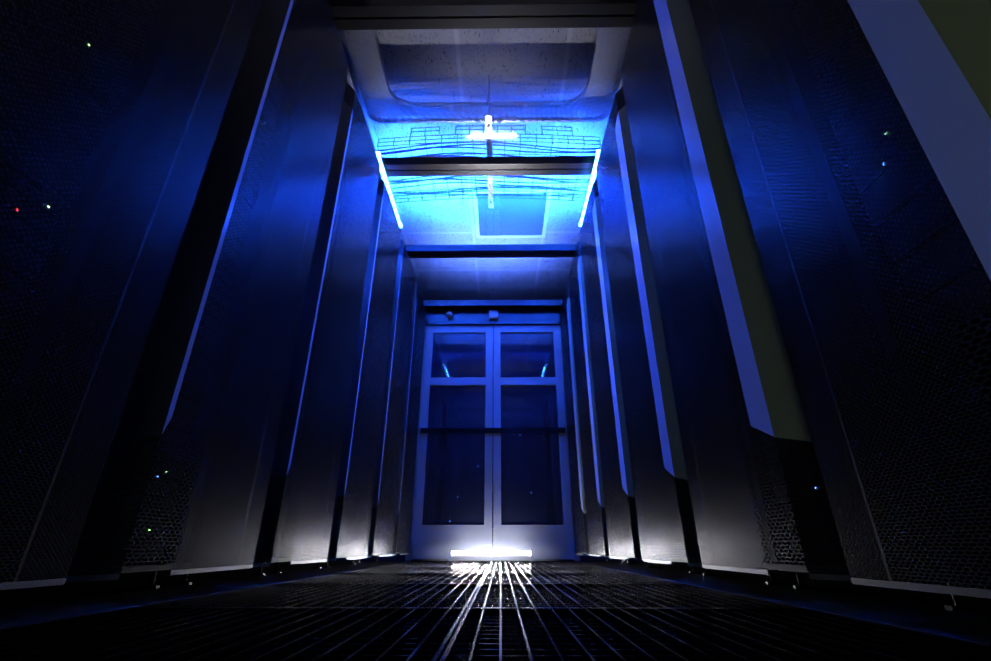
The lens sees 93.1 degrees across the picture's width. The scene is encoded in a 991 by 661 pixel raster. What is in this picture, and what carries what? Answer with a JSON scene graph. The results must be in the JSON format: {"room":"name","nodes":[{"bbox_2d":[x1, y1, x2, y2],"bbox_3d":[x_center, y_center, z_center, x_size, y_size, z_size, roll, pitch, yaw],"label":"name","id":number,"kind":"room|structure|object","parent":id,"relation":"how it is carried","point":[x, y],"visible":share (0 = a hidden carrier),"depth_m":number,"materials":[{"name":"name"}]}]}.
{"room":"server room","nodes":[
{"label":"server room","id":0,"kind":"room"},
{"bbox_2d":[337,27,630,376],"bbox_3d":[-0.034,-1.164,3.403,4.800,0.040,9.000,0,-25,1],"label":"ceiling","id":1,"kind":"structure","parent":0,"point":[460,72],"depth_m":3.08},
{"bbox_2d":[342,27,630,207],"bbox_3d":[-0.051,-1.674,1.799,1.390,0.375,3.260,0,-25,1],"label":"cable tray","id":2,"kind":"object","parent":1,"relation":"hanging from","point":[474,115],"depth_m":2.65,"materials":[{"name":"grey metal"}]},
{"bbox_2d":[377,125,485,156],"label":"wire basket","id":3,"kind":"object","parent":2,"relation":"in","point":[473,154],"depth_m":2.81,"materials":[{"name":"grey metal"}]},
{"bbox_2d":[391,176,487,202],"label":"wire basket","id":4,"kind":"object","parent":2,"relation":"in","point":[475,177],"depth_m":3.16,"materials":[{"name":"grey metal"}]},
{"bbox_2d":[375,142,600,196],"bbox_3d":[-0.037,-1.023,3.019,1.501,0.062,0.485,0,-25,1],"label":"cables","id":5,"kind":"object","parent":4,"relation":"in","point":[452,191],"depth_m":3.07,"materials":[{"name":"blue plastic"}]},
{"bbox_2d":[493,175,588,201],"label":"wire basket","id":6,"kind":"object","parent":2,"relation":"in","point":[518,177],"depth_m":3.17,"materials":[{"name":"grey metal"}]},
{"bbox_2d":[492,125,600,155],"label":"wire basket","id":7,"kind":"object","parent":2,"relation":"in","point":[511,129],"depth_m":2.81,"materials":[{"name":"grey metal"}]},
{"bbox_2d":[473,189,551,237],"bbox_3d":[0.130,-0.940,3.826,0.600,0.012,0.600,0,-25,1],"label":"ceiling light panel","id":8,"kind":"object","parent":1,"relation":"attached to","point":[481,222],"depth_m":3.82,"materials":[{"name":"white plastic"}]},
{"bbox_2d":[405,309,579,560],"bbox_3d":[-0.022,0.735,3.943,1.320,2.160,0.160,0,-25,1],"label":"door","id":9,"kind":"structure","parent":0,"point":[438,541],"depth_m":3.88,"materials":[{"name":"silver metal"}]},
{"bbox_2d":[448,550,533,560],"bbox_3d":[-0.032,1.661,3.457,0.630,0.071,0.040,0,-25,1],"label":"bar","id":10,"kind":"object","parent":9,"relation":"attached to","point":[451,553],"visible":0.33,"depth_m":3.45,"materials":[{"name":"white plastic"}]},
{"bbox_2d":[430,376,555,550],"bbox_3d":[0.006,2.045,6.907,4.770,3.060,0.050,0,-25,1],"label":"wall","id":11,"kind":"structure","parent":0,"point":[520,392],"depth_m":7.36,"materials":[{"name":"grey"}]},
{"bbox_2d":[0,555,990,645],"bbox_3d":[-0.034,1.370,2.236,4.800,0.420,9.000,0,-25,1],"label":"floor","id":12,"kind":"structure","parent":0,"point":[925,612],"depth_m":1.09,"materials":[{"name":"black"}]},
{"bbox_2d":[0,0,261,589],"bbox_3d":[-1.290,-0.628,0.886,1.250,2.080,0.590,0,-25,1],"label":"rack","id":13,"kind":"object","parent":12,"relation":"on","point":[112,113],"visible":1,"depth_m":0.86,"materials":[{"name":"grey metal"}]},
{"bbox_2d":[65,0,348,589],"bbox_3d":[-1.284,-0.377,1.431,1.250,2.080,0.590,0,-25,1],"label":"rack","id":14,"kind":"object","parent":12,"relation":"on","point":[187,488],"visible":0.52,"depth_m":1.30,"materials":[{"name":"grey metal"}]},
{"bbox_2d":[162,0,293,433],"bbox_3d":[-0.665,-0.528,1.281,0.001,1.630,0.014,0,-25,1],"label":"panel","id":15,"kind":"object","parent":14,"relation":"in","point":[192,338],"visible":1,"depth_m":1.14,"materials":[{"name":"blue"}]},
{"bbox_2d":[174,82,379,584],"bbox_3d":[-1.278,-0.126,1.976,1.250,2.080,0.590,0,-25,1],"label":"rack","id":16,"kind":"object","parent":12,"relation":"on","point":[297,520],"visible":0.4,"depth_m":1.92,"materials":[{"name":"grey metal"}]},
{"bbox_2d":[287,114,352,472],"bbox_3d":[-0.659,-0.278,1.826,0.001,1.630,0.014,0,-25,1],"label":"panel","id":17,"kind":"object","parent":16,"relation":"in","point":[318,302],"visible":1,"depth_m":1.74,"materials":[{"name":"blue"}]},
{"bbox_2d":[269,177,400,573],"bbox_3d":[-1.272,0.125,2.521,1.250,2.080,0.590,0,-25,1],"label":"rack","id":18,"kind":"object","parent":12,"relation":"on","point":[350,528],"visible":0.15,"depth_m":2.50,"materials":[{"name":"grey metal"}]},
{"bbox_2d":[344,203,381,493],"bbox_3d":[-0.653,-0.027,2.371,0.001,1.630,0.014,0,-25,1],"label":"panel","id":19,"kind":"object","parent":18,"relation":"in","point":[362,353],"visible":1,"depth_m":2.30,"materials":[{"name":"blue"}]},
{"bbox_2d":[328,0,637,309],"bbox_3d":[-0.044,-1.169,2.299,1.410,0.075,4.590,0,-25,1],"label":"roof frame","id":20,"kind":"object","parent":18,"relation":"on","point":[412,14],"visible":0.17,"depth_m":1.98,"materials":[{"name":"black metal"}]},
{"bbox_2d":[338,27,629,301],"bbox_3d":[-0.044,-1.151,2.356,1.306,0.001,4.250,0,-25,1],"label":"glass","id":21,"kind":"object","parent":20,"relation":"in","point":[445,191],"visible":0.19,"depth_m":2.56,"materials":[{"name":"clear glass"}]},
{"bbox_2d":[376,150,599,227],"bbox_3d":[-0.038,-0.846,2.879,1.256,0.024,0.655,0,-25,1],"label":"led strip","id":22,"kind":"object","parent":20,"relation":"attached to","point":[388,186],"visible":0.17,"depth_m":2.81,"materials":[{"name":"white plastic"}]},
{"bbox_2d":[322,239,414,567],"bbox_3d":[-1.266,0.376,3.066,1.250,2.080,0.590,0,-25,1],"label":"rack","id":23,"kind":"object","parent":12,"relation":"on","point":[382,528],"visible":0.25,"depth_m":3.06,"materials":[{"name":"grey metal"}]},
{"bbox_2d":[377,262,401,504],"bbox_3d":[-0.647,0.224,2.916,0.001,1.630,0.014,0,-25,1],"label":"panel","id":24,"kind":"object","parent":23,"relation":"in","point":[389,385],"visible":1,"depth_m":2.86,"materials":[{"name":"blue"}]},
{"bbox_2d":[355,283,425,563],"bbox_3d":[-1.260,0.627,3.611,1.250,2.080,0.590,0,-25,1],"label":"rack","id":25,"kind":"object","parent":12,"relation":"on","point":[402,532],"visible":0.12,"depth_m":3.62,"materials":[{"name":"grey metal"}]},
{"bbox_2d":[399,307,415,509],"bbox_3d":[-0.641,0.475,3.461,0.001,1.630,0.014,0,-25,1],"label":"panel","id":26,"kind":"object","parent":25,"relation":"in","point":[407,409],"visible":1,"depth_m":3.42,"materials":[{"name":"blue"}]},
{"bbox_2d":[396,399,443,555],"bbox_3d":[-0.986,1.930,6.227,0.620,1.900,0.700,0,-25,1],"label":"tall cabinet","id":27,"kind":"object","parent":12,"relation":"on","point":[432,437],"depth_m":5.96,"materials":[{"name":"black metal"}]},
{"bbox_2d":[440,399,484,524],"bbox_3d":[-0.338,1.927,6.221,0.675,1.900,0.700,0,-25,1],"label":"tall cabinet","id":28,"kind":"object","parent":12,"relation":"on","point":[468,477],"depth_m":5.95,"materials":[{"name":"black"}]},
{"bbox_2d":[0,561,990,660],"bbox_3d":[-0.045,0.758,1.373,1.197,0.030,4.797,0,-25,1],"label":"floor","id":29,"kind":"structure","parent":12,"relation":"in","point":[492,611],"depth_m":0.68,"materials":[{"name":"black metal"}]},
{"bbox_2d":[501,399,551,524],"bbox_3d":[0.336,1.925,6.215,0.675,1.900,0.700,0,-25,1],"label":"tall cabinet","id":30,"kind":"object","parent":12,"relation":"on","point":[528,509],"depth_m":5.94,"materials":[{"name":"black"}]},
{"bbox_2d":[548,399,586,555],"bbox_3d":[0.984,1.922,6.209,0.620,1.900,0.700,0,-25,1],"label":"tall cabinet","id":31,"kind":"object","parent":12,"relation":"on","point":[556,504],"depth_m":5.93,"materials":[{"name":"black metal"}]},
{"bbox_2d":[560,284,626,563],"bbox_3d":[1.210,0.628,3.613,1.250,2.080,0.590,0,-25,1],"label":"rack","id":32,"kind":"object","parent":12,"relation":"on","point":[580,532],"visible":0.12,"depth_m":3.63,"materials":[{"name":"grey metal"}]},
{"bbox_2d":[567,300,582,510],"bbox_3d":[0.586,0.494,3.502,0.002,1.630,0.075,0,-25,1],"label":"panel","id":33,"kind":"object","parent":32,"relation":"in","point":[579,472],"visible":1,"depth_m":3.44,"materials":[{"name":"blue"}]},
{"bbox_2d":[568,241,655,567],"bbox_3d":[1.204,0.377,3.068,1.250,2.080,0.590,0,-25,1],"label":"rack","id":34,"kind":"object","parent":12,"relation":"on","point":[597,529],"visible":0.19,"depth_m":3.06,"materials":[{"name":"grey metal"}]},
{"bbox_2d":[577,260,600,504],"bbox_3d":[0.580,0.243,2.957,0.002,1.630,0.075,0,-25,1],"label":"panel","id":35,"kind":"object","parent":34,"relation":"in","point":[590,398],"visible":1,"depth_m":2.90,"materials":[{"name":"blue"}]},
{"bbox_2d":[580,180,700,573],"bbox_3d":[1.198,0.126,2.523,1.250,2.080,0.590,0,-25,1],"label":"rack","id":36,"kind":"object","parent":12,"relation":"on","point":[622,527],"visible":0.17,"depth_m":2.50,"materials":[{"name":"grey metal"}]},
{"bbox_2d":[592,200,627,494],"bbox_3d":[0.574,-0.008,2.412,0.002,1.630,0.075,0,-25,1],"label":"panel","id":37,"kind":"object","parent":36,"relation":"in","point":[617,424],"visible":1,"depth_m":2.34,"materials":[{"name":"blue"}]},
{"bbox_2d":[596,86,782,584],"bbox_3d":[1.192,-0.125,1.978,1.250,2.080,0.590,0,-25,1],"label":"rack","id":38,"kind":"object","parent":12,"relation":"on","point":[665,521],"visible":0.25,"depth_m":1.93,"materials":[{"name":"grey metal"}]},
{"bbox_2d":[615,113,673,475],"bbox_3d":[0.568,-0.259,1.867,0.002,1.630,0.075,0,-25,1],"label":"panel","id":39,"kind":"object","parent":38,"relation":"in","point":[664,441],"visible":1,"depth_m":1.78,"materials":[{"name":"blue"}]},
{"bbox_2d":[620,0,979,611],"bbox_3d":[1.186,-0.376,1.433,1.250,2.080,0.590,0,-25,1],"label":"rack","id":40,"kind":"object","parent":12,"relation":"on","point":[759,499],"visible":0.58,"depth_m":1.31,"materials":[{"name":"grey metal"}]},
{"bbox_2d":[653,0,773,436],"bbox_3d":[0.562,-0.510,1.322,0.002,1.630,0.075,0,-25,1],"label":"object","id":41,"kind":"object","parent":40,"relation":"in","point":[756,406],"visible":1,"depth_m":1.19,"materials":[{"name":"blue"}]},
{"bbox_2d":[689,0,990,598],"bbox_3d":[1.180,-0.627,0.888,1.250,2.080,0.590,0,-25,1],"label":"rack","id":42,"kind":"object","parent":12,"relation":"on","point":[878,281],"visible":0.96,"depth_m":0.81,"materials":[{"name":"grey metal"}]},
{"bbox_2d":[847,0,990,280],"bbox_3d":[0.557,-0.748,0.804,0.002,1.630,0.075,0,-25,1],"label":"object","id":43,"kind":"object","parent":42,"relation":"in","point":[947,116],"depth_m":0.59,"materials":[{"name":"blue"}]}
]}

